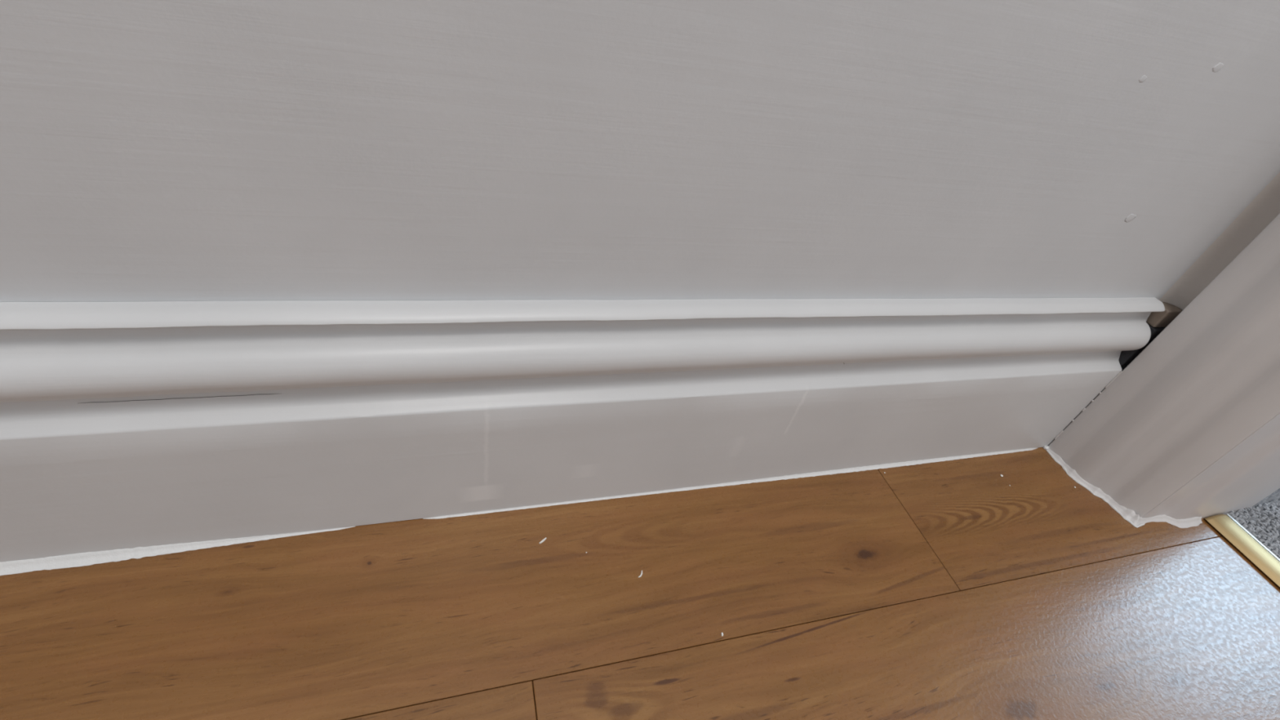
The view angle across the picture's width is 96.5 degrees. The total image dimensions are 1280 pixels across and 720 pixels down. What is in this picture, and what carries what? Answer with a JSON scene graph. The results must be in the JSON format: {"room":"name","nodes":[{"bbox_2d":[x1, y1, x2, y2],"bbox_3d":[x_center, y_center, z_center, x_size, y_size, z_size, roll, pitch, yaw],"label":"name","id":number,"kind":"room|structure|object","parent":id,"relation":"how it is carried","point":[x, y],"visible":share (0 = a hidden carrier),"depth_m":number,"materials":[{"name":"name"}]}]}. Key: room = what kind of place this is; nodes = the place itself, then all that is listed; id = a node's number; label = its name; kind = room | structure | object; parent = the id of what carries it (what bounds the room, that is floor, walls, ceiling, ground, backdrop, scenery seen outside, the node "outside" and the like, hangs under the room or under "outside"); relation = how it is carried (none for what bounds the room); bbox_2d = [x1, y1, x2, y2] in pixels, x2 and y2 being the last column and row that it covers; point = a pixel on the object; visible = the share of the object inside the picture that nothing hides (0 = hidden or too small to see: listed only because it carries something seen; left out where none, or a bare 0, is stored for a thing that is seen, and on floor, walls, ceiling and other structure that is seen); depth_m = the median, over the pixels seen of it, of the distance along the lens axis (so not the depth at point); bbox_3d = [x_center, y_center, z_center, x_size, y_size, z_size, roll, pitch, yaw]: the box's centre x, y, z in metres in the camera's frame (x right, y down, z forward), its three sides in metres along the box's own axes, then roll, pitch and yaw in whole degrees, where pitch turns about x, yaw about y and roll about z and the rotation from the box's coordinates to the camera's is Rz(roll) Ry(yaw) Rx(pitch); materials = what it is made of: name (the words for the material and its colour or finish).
{"room":"hallway","nodes":[
{"label":"hallway","id":0,"kind":"room"},
{"bbox_2d":[0,0,1279,310],"bbox_3d":[-0.220,-0.827,-0.498,1.640,2.410,0.114,-2,43,-18],"label":"wall","id":1,"kind":"structure","parent":0,"point":[151,150],"depth_m":0.23,"materials":[{"name":"white paint"}]},
{"bbox_2d":[0,297,1182,575],"bbox_3d":[-0.362,0.044,0.204,1.539,0.142,0.023,-2,43,-18],"label":"baseboard","id":2,"kind":"structure","parent":1,"relation":"attached to","point":[128,430],"depth_m":0.28,"materials":[{"name":"paint"}]},
{"bbox_2d":[0,439,1279,719],"bbox_3d":[0.829,0.126,0.563,4.019,0.012,4.200,-2,43,-18],"label":"floor","id":3,"kind":"structure","parent":0,"point":[948,589],"depth_m":0.31,"materials":[{"name":"brown wood"}]},
{"bbox_2d":[1204,513,1279,586],"bbox_3d":[0.555,0.391,0.167,0.026,0.006,0.805,-2,43,-18],"label":"threshold strip","id":4,"kind":"object","parent":3,"relation":"on","point":[1242,539],"visible":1,"depth_m":0.43,"materials":[{"name":"gold metal"}]},
{"bbox_2d":[1224,488,1279,559],"bbox_3d":[1.574,0.023,0.878,2.381,0.006,3.800,-2,43,-18],"label":"carpet","id":5,"kind":"object","parent":3,"relation":"on","point":[1261,520],"visible":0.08,"depth_m":0.45,"materials":[{"name":"grey carpet"}]},
{"bbox_2d":[1063,306,1182,430],"bbox_3d":[0.900,-0.123,-0.994,0.127,2.410,2.318,-2,43,-18],"label":"wall","id":6,"kind":"structure","parent":0,"point":[1124,366],"depth_m":0.44,"materials":[{"name":"white paint"}]},
{"bbox_2d":[1045,213,1279,528],"bbox_3d":[0.561,-0.647,-0.205,0.116,2.030,0.053,34,44,22],"label":"trim","id":7,"kind":"structure","parent":6,"relation":"attached to","point":[1210,380],"depth_m":0.39,"materials":[{"name":"paint"}]},
{"bbox_2d":[1141,412,1279,519],"bbox_3d":[0.726,-0.359,-0.491,0.127,2.030,0.886,-2,43,-18],"label":"door frame","id":8,"kind":"structure","parent":6,"relation":"in","point":[1248,473],"depth_m":0.41,"materials":[{"name":"paint"}]}
]}

